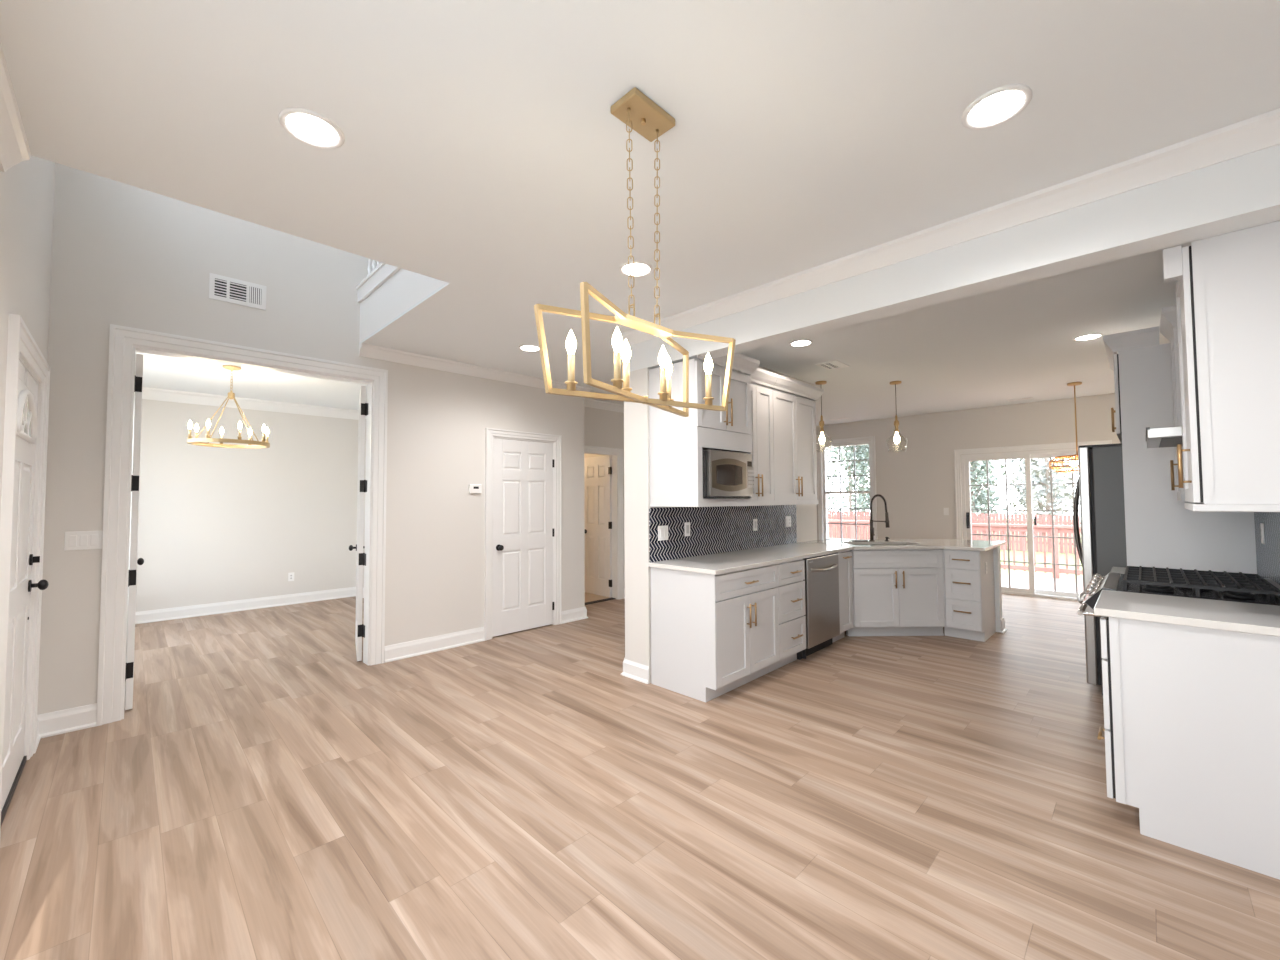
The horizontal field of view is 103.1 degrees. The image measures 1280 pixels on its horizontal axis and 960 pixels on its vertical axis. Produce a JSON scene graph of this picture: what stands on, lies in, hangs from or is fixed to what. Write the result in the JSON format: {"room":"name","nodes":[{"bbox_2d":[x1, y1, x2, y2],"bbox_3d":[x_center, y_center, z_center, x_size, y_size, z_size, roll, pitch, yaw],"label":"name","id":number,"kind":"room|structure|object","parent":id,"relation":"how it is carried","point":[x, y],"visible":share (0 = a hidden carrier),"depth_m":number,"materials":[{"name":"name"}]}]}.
{"room":"dining room","nodes":[
{"label":"dining room","id":0,"kind":"room"},
{"bbox_2d":[0,156,54,516],"bbox_3d":[-2.408,-1.164,1.813,11.000,5.300,0.150,-2,-3,45],"label":"wall","id":1,"kind":"structure","parent":0,"point":[25,258],"depth_m":2.38,"materials":[{"name":"white paint"}]},
{"bbox_2d":[0,43,31,171],"bbox_3d":[-0.449,-1.284,0.029,5.400,0.095,0.072,-2,-3,45],"label":"crown molding","id":2,"kind":"structure","parent":1,"relation":"attached to","point":[14,146],"depth_m":1.76,"materials":[{"name":"white paint"}]},
{"bbox_2d":[0,313,49,828],"bbox_3d":[-3.056,0.421,2.427,1.180,2.185,0.180,-2,-3,45],"label":"door frame","id":3,"kind":"structure","parent":1,"relation":"attached to","point":[21,342],"depth_m":2.38,"materials":[{"name":"white paint"}]},
{"bbox_2d":[1,361,48,824],"bbox_3d":[-3.002,0.485,2.471,0.948,2.056,0.113,-2,-3,45],"label":"door","id":4,"kind":"structure","parent":1,"relation":"in","point":[22,558],"depth_m":2.52,"materials":[{"name":"white paint"}]},
{"bbox_2d":[136,399,358,611],"bbox_3d":[-5.200,0.312,6.628,0.130,2.740,2.820,-2,-3,45],"label":"wall","id":5,"kind":"structure","parent":0,"point":[216,524],"depth_m":6.58,"materials":[{"name":"white paint"}]},
{"bbox_2d":[135,587,355,623],"bbox_3d":[-5.136,1.611,6.524,0.030,0.135,2.820,-2,-3,45],"label":"baseboard","id":6,"kind":"structure","parent":5,"relation":"attached to","point":[149,616],"depth_m":6.51,"materials":[{"name":"white paint"}]},
{"bbox_2d":[142,387,358,419],"bbox_3d":[-5.130,-0.995,6.600,0.090,0.130,2.820,-2,-3,45],"label":"crown molding","id":7,"kind":"structure","parent":5,"relation":"attached to","point":[148,393],"depth_m":6.61,"materials":[{"name":"white paint"}]},
{"bbox_2d":[37,163,584,714],"bbox_3d":[-2.247,-1.061,4.608,0.130,5.300,4.350,-2,-3,45],"label":"wall","id":8,"kind":"structure","parent":0,"point":[123,254],"depth_m":3.82,"materials":[{"name":"white paint"}]},
{"bbox_2d":[37,703,96,737],"bbox_3d":[-3.509,1.475,3.111,0.030,0.135,0.260,-2,-3,45],"label":"baseboard","id":9,"kind":"structure","parent":8,"relation":"attached to","point":[82,717],"depth_m":3.11,"materials":[{"name":"white paint"}]},
{"bbox_2d":[64,531,102,550],"bbox_3d":[-3.491,0.379,3.191,0.010,0.115,0.162,-2,-3,45],"label":"light switch","id":10,"kind":"object","parent":8,"relation":"attached to","point":[78,540],"visible":1,"depth_m":3.19,"materials":[{"name":"white plastic"}]},
{"bbox_2d":[124,354,143,709],"bbox_3d":[-3.697,0.347,3.696,0.729,2.410,0.176,-2,-3,43],"label":"door","id":11,"kind":"structure","parent":8,"relation":"in","point":[134,513],"depth_m":3.46,"materials":[{"name":"white paint"}]},
{"bbox_2d":[209,273,266,309],"bbox_3d":[-2.985,-1.398,3.780,0.006,0.185,0.335,-2,-3,45],"label":"air vent","id":12,"kind":"object","parent":8,"relation":"in","point":[222,288],"visible":1,"depth_m":3.77,"materials":[{"name":"white paint"}]},
{"bbox_2d":[97,324,387,725],"bbox_3d":[-2.874,0.289,3.895,0.160,2.555,1.701,-2,-3,45],"label":"door frame","id":13,"kind":"structure","parent":8,"relation":"attached to","point":[122,339],"depth_m":3.40,"materials":[{"name":"white paint"}]},
{"bbox_2d":[349,386,366,660],"bbox_3d":[-2.622,0.381,4.763,0.176,2.410,0.729,1,-2,-30],"label":"door","id":14,"kind":"structure","parent":8,"relation":"in","point":[359,547],"depth_m":4.47,"materials":[{"name":"white paint"}]},
{"bbox_2d":[363,403,367,637],"bbox_3d":[-2.401,0.345,4.451,0.043,2.044,0.002,-2,-3,45],"label":"hinges","id":15,"kind":"object","parent":8,"relation":"attached to","point":[367,403],"visible":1,"depth_m":4.45,"materials":[{"name":"black metal"}]},
{"bbox_2d":[384,627,484,662],"bbox_3d":[-1.886,1.526,4.747,0.030,0.135,0.940,-2,-3,45],"label":"baseboard","id":16,"kind":"structure","parent":8,"relation":"attached to","point":[394,652],"depth_m":4.71,"materials":[{"name":"white paint"}]},
{"bbox_2d":[469,484,481,492],"bbox_3d":[-1.639,0.088,5.061,0.026,0.090,0.130,-2,-3,45],"label":"thermostat","id":17,"kind":"object","parent":8,"relation":"attached to","point":[473,488],"visible":1,"depth_m":5.05,"materials":[{"name":"white plastic"}]},
{"bbox_2d":[359,343,592,391],"bbox_3d":[-1.487,-1.084,5.232,0.072,0.095,2.540,-2,-3,45],"label":"crown molding","id":18,"kind":"structure","parent":8,"relation":"attached to","point":[365,350],"depth_m":4.91,"materials":[{"name":"white paint"}]},
{"bbox_2d":[484,428,561,640],"bbox_3d":[-1.275,0.550,5.499,0.160,2.135,0.935,-2,-3,45],"label":"door frame","id":19,"kind":"structure","parent":8,"relation":"attached to","point":[489,432],"depth_m":5.42,"materials":[{"name":"white paint"}]},
{"bbox_2d":[493,438,553,636],"bbox_3d":[-1.225,0.589,5.457,0.105,2.028,0.758,-2,-3,45],"label":"door","id":20,"kind":"structure","parent":8,"relation":"in","point":[523,531],"depth_m":5.45,"materials":[{"name":"white paint"}]},
{"bbox_2d":[562,607,587,623],"bbox_3d":[-0.754,1.562,5.888,0.030,0.135,0.375,-2,-3,45],"label":"baseboard","id":21,"kind":"structure","parent":8,"relation":"attached to","point":[576,614],"depth_m":5.88,"materials":[{"name":"white paint"}]},
{"bbox_2d":[363,419,365,587],"bbox_3d":[-2.949,0.293,6.481,3.575,2.740,0.140,-2,-3,45],"label":"door frame","id":22,"kind":"structure","parent":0,"point":[365,419],"depth_m":7.47,"materials":[{"name":"white paint"}]},
{"bbox_2d":[359,268,445,341],"bbox_3d":[-0.789,-1.348,4.680,1.853,0.340,2.727,-2,-3,45],"label":"wall","id":23,"kind":"structure","parent":0,"point":[404,289],"depth_m":3.81,"materials":[{"name":"white paint"}]},
{"bbox_2d":[356,263,400,302],"bbox_3d":[-1.793,-1.613,3.759,1.737,0.135,0.060,-2,-3,45],"label":"trim","id":24,"kind":"structure","parent":23,"relation":"attached to","point":[383,272],"depth_m":4.05,"materials":[{"name":"white paint"}]},
{"bbox_2d":[365,258,399,298],"bbox_3d":[-1.760,-2.030,3.811,1.736,0.970,0.090,-2,-3,45],"label":"balustrade","id":25,"kind":"object","parent":23,"relation":"on","point":[374,265],"visible":0.06,"depth_m":4.27,"materials":[{"name":"white paint"}]},
{"bbox_2d":[584,407,624,588],"bbox_3d":[0.729,0.340,8.312,0.120,2.740,5.160,-2,-3,45],"label":"wall","id":26,"kind":"structure","parent":0,"point":[602,428],"depth_m":7.05,"materials":[{"name":"white paint"}]},
{"bbox_2d":[584,455,611,597],"bbox_3d":[-0.602,0.665,7.479,0.656,2.020,0.174,-2,-3,40],"label":"door","id":27,"kind":"structure","parent":26,"relation":"in","point":[597,470],"depth_m":7.42,"materials":[{"name":"white paint"}]},
{"bbox_2d":[584,445,623,598],"bbox_3d":[-0.574,0.608,6.964,0.150,2.120,0.815,-2,-3,45],"label":"door frame","id":28,"kind":"structure","parent":26,"relation":"attached to","point":[618,451],"depth_m":7.18,"materials":[{"name":"white paint"}]},
{"bbox_2d":[584,398,623,412],"bbox_3d":[0.789,-0.984,8.293,0.072,0.095,5.160,-2,-3,45],"label":"crown molding","id":29,"kind":"structure","parent":26,"relation":"attached to","point":[591,403],"depth_m":6.99,"materials":[{"name":"white paint"}]},
{"bbox_2d":[0,592,1279,959],"bbox_3d":[0.952,1.646,5.083,11.000,0.126,9.670,-2,-3,45],"label":"floor","id":30,"kind":"structure","parent":0,"point":[266,790],"depth_m":2.27,"materials":[{"name":"brown wood"}]},
{"bbox_2d":[651,564,778,701],"bbox_3d":[0.609,1.107,3.956,0.642,0.884,0.842,-2,-3,45],"label":"base cabinet","id":31,"kind":"object","parent":30,"relation":"on","point":[712,635],"visible":1,"depth_m":3.69,"materials":[{"name":"white paint"}]},
{"bbox_2d":[769,559,805,671],"bbox_3d":[1.066,1.122,4.416,0.642,0.884,0.451,-2,-3,45],"label":"base cabinet","id":32,"kind":"object","parent":30,"relation":"on","point":[791,574],"visible":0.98,"depth_m":4.22,"materials":[{"name":"white paint"}]},
{"bbox_2d":[797,552,839,659],"bbox_3d":[1.470,1.135,4.807,0.666,0.882,0.665,-2,-3,45],"label":"dishwasher","id":33,"kind":"object","parent":30,"relation":"on","point":[821,580],"visible":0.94,"depth_m":4.58,"materials":[{"name":"grey"}]},
{"bbox_2d":[832,550,852,641],"bbox_3d":[1.812,1.145,5.169,0.642,0.884,0.316,-2,-3,45],"label":"base cabinet","id":34,"kind":"object","parent":30,"relation":"on","point":[844,557],"visible":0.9,"depth_m":4.99,"materials":[{"name":"white paint"}]},
{"bbox_2d":[846,549,947,635],"bbox_3d":[2.585,1.151,5.444,1.765,0.884,0.779,0,-2,0],"label":"base cabinet","id":35,"kind":"object","parent":30,"relation":"on","point":[896,592],"visible":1,"depth_m":5.10,"materials":[{"name":"white paint"}]},
{"bbox_2d":[648,539,1005,574],"bbox_3d":[2.038,0.668,4.738,1.623,0.030,3.975,-2,-3,45],"label":"countertop","id":36,"kind":"structure","parent":35,"relation":"on","point":[718,563],"depth_m":4.67,"materials":[{"name":"white stone"}]},
{"bbox_2d":[869,494,889,540],"bbox_3d":[2.667,0.419,5.654,0.095,0.529,0.236,1,-3,-35],"label":"faucet","id":37,"kind":"object","parent":36,"relation":"on","point":[886,521],"visible":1,"depth_m":5.68,"materials":[{"name":"grey"}]},
{"bbox_2d":[944,549,995,641],"bbox_3d":[3.361,1.137,5.183,0.310,0.884,0.635,-2,-3,45],"label":"base cabinet","id":38,"kind":"object","parent":30,"relation":"on","point":[969,592],"visible":0.99,"depth_m":5.00,"materials":[{"name":"white paint"}]},
{"bbox_2d":[1073,443,1126,695],"bbox_3d":[3.762,0.636,3.741,0.849,1.772,0.913,-2,-3,45],"label":"refrigerator","id":39,"kind":"object","parent":30,"relation":"on","point":[1100,483],"visible":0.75,"depth_m":3.61,"materials":[{"name":"grey"}]},
{"bbox_2d":[1077,566,1279,616],"bbox_3d":[2.873,0.999,2.721,0.748,0.981,0.763,-2,-3,45],"label":"gas range","id":40,"kind":"object","parent":30,"relation":"on","point":[1213,585],"visible":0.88,"depth_m":2.60,"materials":[{"name":"grey"}]},
{"bbox_2d":[1116,574,1279,605],"bbox_3d":[2.928,0.574,2.682,0.590,0.017,0.760,-2,-3,45],"label":"cooktop","id":41,"kind":"object","parent":40,"relation":"in","point":[1256,598],"depth_m":2.51,"materials":[{"name":"black metal"}]},
{"bbox_2d":[1103,326,1256,573],"bbox_3d":[3.861,0.257,3.669,0.648,2.523,1.128,-2,-3,45],"label":"tall cabinet","id":42,"kind":"object","parent":30,"relation":"on","point":[1160,532],"visible":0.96,"depth_m":3.38,"materials":[{"name":"white paint"}]},
{"bbox_2d":[1097,616,1279,879],"bbox_3d":[2.424,1.031,2.198,0.667,0.884,0.590,-2,-3,45],"label":"base cabinet","id":43,"kind":"object","parent":30,"relation":"on","point":[1192,714],"visible":0.86,"depth_m":2.01,"materials":[{"name":"white paint"}]},
{"bbox_2d":[1094,590,1279,636],"bbox_3d":[2.427,0.571,2.208,0.650,0.032,0.607,-2,-3,45],"label":"countertop","id":44,"kind":"structure","parent":43,"relation":"on","point":[1262,619],"depth_m":2.15,"materials":[{"name":"white stone"}]},
{"bbox_3d":[3.341,1.060,3.118,0.659,0.884,0.446,-2,-3,45],"label":"base cabinet","id":45,"kind":"object","parent":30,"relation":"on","visible":0},
{"bbox_2d":[1110,567,1125,573],"bbox_3d":[3.341,0.600,3.129,0.650,0.032,0.450,-2,-3,45],"label":"countertop","id":46,"kind":"structure","parent":45,"relation":"on","point":[1121,570],"depth_m":3.33,"materials":[{"name":"white stone"}]},
{"bbox_2d":[0,0,1279,425],"bbox_3d":[0.939,-1.208,5.193,11.000,0.120,9.660,-2,-3,45],"label":"ceiling","id":47,"kind":"structure","parent":0,"point":[483,154],"depth_m":1.89,"materials":[{"name":"white paint"}]},
{"bbox_2d":[187,365,269,448],"bbox_3d":[-4.056,-0.733,5.042,0.646,0.782,0.645,-2,-3,45],"label":"chandelier","id":48,"kind":"object","parent":47,"relation":"hanging from","point":[193,441],"visible":1,"depth_m":5.01,"materials":[{"name":"gold metal"}]},
{"bbox_2d":[187,421,192,438],"bbox_3d":[-4.242,-0.474,4.791,0.040,0.180,0.039,-2,-3,45],"label":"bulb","id":49,"kind":"object","parent":48,"relation":"on","point":[189,436],"depth_m":4.78,"materials":[{"name":"beige"}]},
{"bbox_2d":[205,419,210,437],"bbox_3d":[-4.017,-0.478,4.730,0.040,0.180,0.039,-2,-3,45],"label":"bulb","id":50,"kind":"object","parent":48,"relation":"on","point":[208,423],"depth_m":4.72,"materials":[{"name":"beige"}]},
{"bbox_2d":[278,108,344,148],"bbox_3d":[-1.176,-1.257,1.826,0.200,0.008,0.200,-2,-3,45],"label":"recessed light","id":51,"kind":"object","parent":47,"relation":"in","point":[299,123],"visible":1,"depth_m":1.82,"materials":[{"name":"white paint"}]},
{"bbox_2d":[518,345,539,351],"bbox_3d":[-0.970,-1.160,4.481,0.200,0.008,0.200,-2,-3,45],"label":"recessed light","id":52,"kind":"object","parent":47,"relation":"in","point":[528,348],"visible":0.92,"depth_m":4.48,"materials":[{"name":"white paint"}]},
{"bbox_2d":[534,87,735,416],"bbox_3d":[0.015,-0.764,1.740,0.242,1.013,0.728,-2,-3,45],"label":"chandelier","id":53,"kind":"object","parent":47,"relation":"hanging from","point":[634,109],"visible":1,"depth_m":1.69,"materials":[{"name":"gold metal"}]},
{"bbox_2d":[565,330,577,390],"bbox_3d":[-0.216,-0.376,1.593,0.040,0.195,0.039,-2,-3,45],"label":"bulb","id":54,"kind":"object","parent":53,"relation":"on","point":[571,383],"depth_m":1.58,"materials":[{"name":"beige"}]},
{"bbox_2d":[611,327,623,388],"bbox_3d":[-0.070,-0.378,1.568,0.040,0.195,0.039,-2,-3,45],"label":"bulb","id":55,"kind":"object","parent":53,"relation":"on","point":[617,341],"depth_m":1.56,"materials":[{"name":"beige"}]},
{"bbox_2d":[621,339,631,391],"bbox_3d":[-0.046,-0.373,1.689,0.040,0.195,0.039,-2,-3,45],"label":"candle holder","id":56,"kind":"object","parent":53,"relation":"on","point":[625,352],"depth_m":1.68,"materials":[{"name":"beige"}]},
{"bbox_2d":[658,346,668,400],"bbox_3d":[0.081,-0.371,1.761,0.040,0.195,0.039,-2,-3,45],"label":"candle holder","id":57,"kind":"object","parent":53,"relation":"on","point":[663,358],"depth_m":1.75,"materials":[{"name":"beige"}]},
{"bbox_2d":[666,355,673,406],"bbox_3d":[0.104,-0.367,1.882,0.040,0.195,0.039,-2,-3,45],"label":"candle holder","id":58,"kind":"object","parent":53,"relation":"on","point":[669,365],"depth_m":1.87,"materials":[{"name":"beige"}]},
{"bbox_2d":[703,353,713,404],"bbox_3d":[0.250,-0.369,1.857,0.040,0.195,0.039,-2,-3,45],"label":"candle holder","id":59,"kind":"object","parent":53,"relation":"on","point":[708,365],"depth_m":1.85,"materials":[{"name":"beige"}]},
{"bbox_2d":[619,261,652,276],"bbox_3d":[-0.023,-1.222,2.954,0.200,0.008,0.200,-2,-3,45],"label":"recessed light","id":60,"kind":"object","parent":47,"relation":"in","point":[640,269],"visible":0.95,"depth_m":2.95,"materials":[{"name":"white paint"}]},
{"bbox_2d":[789,339,812,346],"bbox_3d":[1.388,-1.177,4.383,0.200,0.008,0.200,-2,-3,45],"label":"recessed light","id":61,"kind":"object","parent":47,"relation":"in","point":[804,342],"visible":1,"depth_m":4.38,"materials":[{"name":"white paint"}]},
{"bbox_2d":[815,381,832,451],"bbox_3d":[2.090,-0.728,5.848,0.224,0.805,0.224,-2,-3,45],"label":"pendant light","id":62,"kind":"object","parent":47,"relation":"hanging from","point":[821,423],"visible":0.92,"depth_m":5.83,"materials":[{"name":"gold metal"}]},
{"bbox_2d":[815,360,849,369],"bbox_3d":[1.937,-1.154,5.117,0.220,0.006,0.320,-2,-3,45],"label":"ceiling vent","id":63,"kind":"object","parent":47,"relation":"in","point":[835,364],"visible":1,"depth_m":5.11,"materials":[{"name":"white paint"}]},
{"bbox_2d":[886,381,907,451],"bbox_3d":[2.959,-0.732,5.868,0.224,0.805,0.224,-2,-3,45],"label":"pendant light","id":64,"kind":"object","parent":47,"relation":"hanging from","point":[896,422],"visible":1,"depth_m":5.85,"materials":[{"name":"gold metal"}]},
{"bbox_2d":[629,144,1279,371],"bbox_3d":[1.843,-1.105,2.324,5.385,0.309,0.165,-2,-3,45],"label":"beam","id":65,"kind":"structure","parent":47,"relation":"attached to","point":[1242,192],"depth_m":2.31,"materials":[{"name":"white paint"}]},
{"bbox_2d":[612,108,1279,345],"bbox_3d":[1.734,-1.213,2.269,5.457,0.095,0.072,-2,-3,45],"label":"crown molding","id":66,"kind":"structure","parent":65,"relation":"attached to","point":[1262,131],"depth_m":2.29,"materials":[{"name":"white paint"}]},
{"bbox_2d":[961,84,1031,129],"bbox_3d":[1.221,-1.274,1.745,0.200,0.008,0.200,-2,-3,45],"label":"recessed light","id":67,"kind":"object","parent":47,"relation":"in","point":[997,106],"visible":1,"depth_m":1.74,"materials":[{"name":"white paint"}]},
{"bbox_2d":[1049,382,1081,472],"bbox_3d":[5.126,-0.619,5.976,0.528,1.049,0.528,-2,-3,45],"label":"pendant light","id":68,"kind":"object","parent":47,"relation":"hanging from","point":[1073,463],"visible":0.62,"depth_m":5.97,"materials":[{"name":"gold metal"}]},
{"bbox_2d":[1072,333,1103,340],"bbox_3d":[3.757,-1.196,4.263,0.200,0.008,0.200,-2,-3,45],"label":"recessed light","id":69,"kind":"object","parent":47,"relation":"in","point":[1086,337],"visible":1,"depth_m":4.26,"materials":[{"name":"white paint"}]},
{"bbox_2d":[624,363,816,682],"bbox_3d":[0.967,0.216,5.022,0.265,2.739,2.840,-2,-3,45],"label":"wall","id":70,"kind":"structure","parent":0,"point":[636,415],"depth_m":4.01,"materials":[{"name":"white paint"}]},
{"bbox_2d":[621,658,648,683],"bbox_3d":[-0.040,1.486,3.973,0.293,0.135,0.030,-2,-3,45],"label":"baseboard","id":71,"kind":"structure","parent":70,"relation":"attached to","point":[631,669],"depth_m":3.96,"materials":[{"name":"white paint"}]},
{"bbox_2d":[649,353,759,506],"bbox_3d":[0.527,-0.383,4.033,0.525,1.178,0.759,-2,-3,45],"label":"upper cabinet","id":72,"kind":"object","parent":70,"relation":"attached to","point":[677,443],"visible":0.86,"depth_m":3.80,"materials":[{"name":"white paint"}]},
{"bbox_2d":[702,450,753,498],"bbox_3d":[0.531,-0.030,3.980,0.480,0.349,0.590,-2,-3,45],"label":"microwave","id":73,"kind":"object","parent":72,"relation":"in","point":[726,474],"visible":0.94,"depth_m":3.76,"materials":[{"name":"silver metal"}]},
{"bbox_2d":[649,505,796,561],"bbox_3d":[0.892,0.450,4.742,0.008,0.418,2.323,-2,-3,45],"label":"backsplash","id":74,"kind":"structure","parent":70,"relation":"attached to","point":[713,530],"depth_m":4.53,"materials":[{"name":"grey tile"}]},
{"bbox_2d":[658,525,667,540],"bbox_3d":[0.185,0.418,4.016,0.010,0.115,0.116,-2,-3,45],"label":"light switch","id":75,"kind":"object","parent":74,"relation":"attached to","point":[662,530],"visible":1,"depth_m":4.01,"materials":[{"name":"white plastic"}]},
{"bbox_2d":[738,368,777,505],"bbox_3d":[0.912,-0.365,4.508,0.391,1.183,0.556,-2,-3,45],"label":"upper cabinet","id":76,"kind":"object","parent":70,"relation":"attached to","point":[761,396],"visible":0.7,"depth_m":4.49,"materials":[{"name":"white paint"}]},
{"bbox_2d":[771,374,823,504],"bbox_3d":[1.435,-0.348,5.035,0.391,1.183,0.923,-2,-3,45],"label":"upper cabinet","id":77,"kind":"object","parent":70,"relation":"attached to","point":[794,414],"visible":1,"depth_m":4.88,"materials":[{"name":"white paint"}]},
{"bbox_2d":[816,393,1119,539],"bbox_3d":[5.378,0.280,7.442,7.950,2.740,0.150,-2,-3,45],"label":"wall","id":78,"kind":"structure","parent":0,"point":[917,483],"depth_m":8.00,"materials":[{"name":"white paint"}]},
{"bbox_2d":[817,436,876,539],"bbox_3d":[3.684,0.237,9.053,1.090,1.945,0.170,-2,-3,45],"label":"window","id":79,"kind":"structure","parent":78,"relation":"in","point":[824,447],"depth_m":9.15,"materials":[{"name":"white paint"}]},
{"bbox_2d":[961,449,1084,600],"bbox_3d":[5.536,0.616,7.225,1.620,2.050,0.201,-2,-3,45],"label":"door","id":80,"kind":"structure","parent":78,"relation":"in","point":[1027,455],"depth_m":7.23,"materials":[{"name":"white paint"}]},
{"bbox_2d":[970,459,1027,586],"bbox_3d":[5.272,0.630,7.480,0.685,1.855,0.014,-2,-3,45],"label":"grille","id":81,"kind":"object","parent":80,"relation":"attached to","point":[1026,460],"depth_m":7.42,"materials":[{"name":"grey"}]},
{"bbox_2d":[1031,458,1081,592],"bbox_3d":[5.836,0.609,7.005,0.685,1.855,0.014,-2,-3,45],"label":"grille","id":82,"kind":"object","parent":80,"relation":"attached to","point":[1035,523],"depth_m":7.06,"materials":[{"name":"grey"}]},
{"bbox_2d":[954,440,1111,538],"bbox_3d":[5.498,0.573,7.188,1.790,2.135,0.030,-2,-3,45],"label":"door frame","id":83,"kind":"structure","parent":78,"relation":"attached to","point":[957,458],"depth_m":7.61,"materials":[{"name":"white paint"}]},
{"bbox_2d":[993,546,1001,632],"bbox_3d":[2.950,1.161,5.724,1.863,0.880,0.422,-1,-2,16],"label":"wall","id":84,"kind":"structure","parent":0,"point":[996,551],"depth_m":5.30,"materials":[{"name":"white paint"}]},
{"bbox_3d":[4.610,0.152,3.879,0.120,2.740,5.995,-2,-3,45],"label":"wall","id":85,"kind":"structure","parent":0,"visible":0},
{"bbox_2d":[1146,426,1182,447],"bbox_3d":[2.972,-0.234,2.661,0.459,0.058,0.758,-2,-3,45],"label":"range hood","id":86,"kind":"object","parent":85,"relation":"attached to","point":[1160,437],"visible":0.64,"depth_m":2.54,"materials":[{"name":"metal"}]},
{"bbox_2d":[1160,305,1184,500],"bbox_3d":[3.416,-0.449,3.053,0.370,1.151,0.500,-2,-3,45],"label":"upper cabinet","id":87,"kind":"object","parent":85,"relation":"attached to","point":[1168,322],"visible":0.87,"depth_m":3.03,"materials":[{"name":"white paint"}]},
{"bbox_2d":[1163,221,1279,511],"bbox_3d":[2.515,-0.415,2.156,0.391,1.086,0.596,-2,-3,45],"label":"upper cabinet","id":88,"kind":"object","parent":85,"relation":"attached to","point":[1228,284],"visible":1,"depth_m":1.97,"materials":[{"name":"white paint"}]},
{"bbox_2d":[1254,512,1279,584],"bbox_3d":[3.091,0.348,2.431,0.010,0.421,1.806,-2,-3,45],"label":"backsplash","id":89,"kind":"structure","parent":85,"relation":"attached to","point":[1267,554],"depth_m":2.75,"materials":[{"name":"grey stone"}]},
{"label":"outside","id":90,"kind":"structure","parent":0,"visible":0},
{"bbox_2d":[829,516,1082,578],"bbox_3d":[24.319,3.817,35.044,75.000,0.100,65.840,-2,-3,45],"label":"lawn","id":91,"kind":"structure","parent":90,"point":[1018,554],"depth_m":21.01,"materials":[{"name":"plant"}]},
{"bbox_2d":[827,454,837,510],"bbox_3d":[14.993,-1.997,42.932,3.173,12.954,3.496,-2,-3,45],"label":"tree","id":92,"kind":"object","parent":91,"relation":"on","point":[828,471],"visible":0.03,"depth_m":41.95,"materials":[{"name":"green plant"}]},
{"bbox_2d":[827,444,868,519],"bbox_3d":[13.531,-3.354,33.105,3.690,14.222,3.592,-2,-3,45],"label":"tree","id":93,"kind":"object","parent":91,"relation":"on","point":[861,448],"visible":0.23,"depth_m":32.78,"materials":[{"name":"green plant"}]},
{"bbox_2d":[828,511,869,539],"bbox_3d":[11.948,2.762,30.421,6.000,1.810,0.170,-2,-3,45],"label":"picket fence","id":94,"kind":"object","parent":91,"relation":"on","point":[835,515],"visible":0.23,"depth_m":29.99,"materials":[{"name":"wood"}]},
{"bbox_2d":[839,445,869,522],"bbox_3d":[17.553,-2.694,40.381,3.652,13.396,3.567,-2,-3,45],"label":"tree","id":95,"kind":"object","parent":91,"relation":"on","point":[867,449],"visible":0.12,"depth_m":39.90,"materials":[{"name":"green plant"}]},
{"bbox_2d":[973,460,999,534],"bbox_3d":[22.910,-2.190,35.200,3.427,13.151,3.378,-2,-3,45],"label":"tree","id":96,"kind":"object","parent":91,"relation":"on","point":[975,476],"visible":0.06,"depth_m":34.44,"materials":[{"name":"green plant"}]},
{"bbox_2d":[970,460,1005,531],"bbox_3d":[18.250,-2.784,28.272,3.492,12.662,3.293,-2,-3,45],"label":"tree","id":97,"kind":"object","parent":91,"relation":"on","point":[975,469],"visible":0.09,"depth_m":27.51,"materials":[{"name":"green plant"}]},
{"bbox_2d":[971,513,1026,550],"bbox_3d":[16.209,2.581,26.200,6.000,1.809,0.170,-2,-3,45],"label":"picket fence","id":98,"kind":"object","parent":91,"relation":"on","point":[1019,518],"visible":0.19,"depth_m":24.70,"materials":[{"name":"wood"}]},
{"bbox_2d":[1004,458,1077,535],"bbox_3d":[25.484,-2.818,32.459,3.737,13.928,3.698,-2,-3,45],"label":"tree","id":99,"kind":"object","parent":91,"relation":"on","point":[1021,501],"visible":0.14,"depth_m":32.53,"materials":[{"name":"green plant"}]},
{"bbox_2d":[1001,573,1082,592],"bbox_3d":[5.771,2.368,9.277,11.000,1.100,3.060,-2,-3,45],"label":"deck","id":100,"kind":"object","parent":91,"relation":"on","point":[1017,580],"visible":0.02,"depth_m":8.88,"materials":[{"name":"white wood"}]},
{"bbox_2d":[828,520,1082,578],"bbox_3d":[7.248,1.343,9.816,12.400,0.970,0.140,-2,-3,45],"label":"deck railing","id":101,"kind":"object","parent":100,"relation":"on","point":[1013,528],"visible":0.18,"depth_m":9.72,"materials":[{"name":"wood"}]},
{"bbox_2d":[1011,458,1079,535],"bbox_3d":[20.904,-3.191,25.963,3.522,13.271,3.570,-2,-3,45],"label":"tree","id":102,"kind":"object","parent":91,"relation":"on","point":[1037,473],"visible":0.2,"depth_m":25.78,"materials":[{"name":"green plant"}]},
{"bbox_2d":[1026,514,1081,553],"bbox_3d":[20.469,2.400,21.979,6.000,1.808,0.170,-2,-3,45],"label":"picket fence","id":103,"kind":"object","parent":91,"relation":"on","point":[1043,519],"visible":0.17,"depth_m":23.40,"materials":[{"name":"wood"}]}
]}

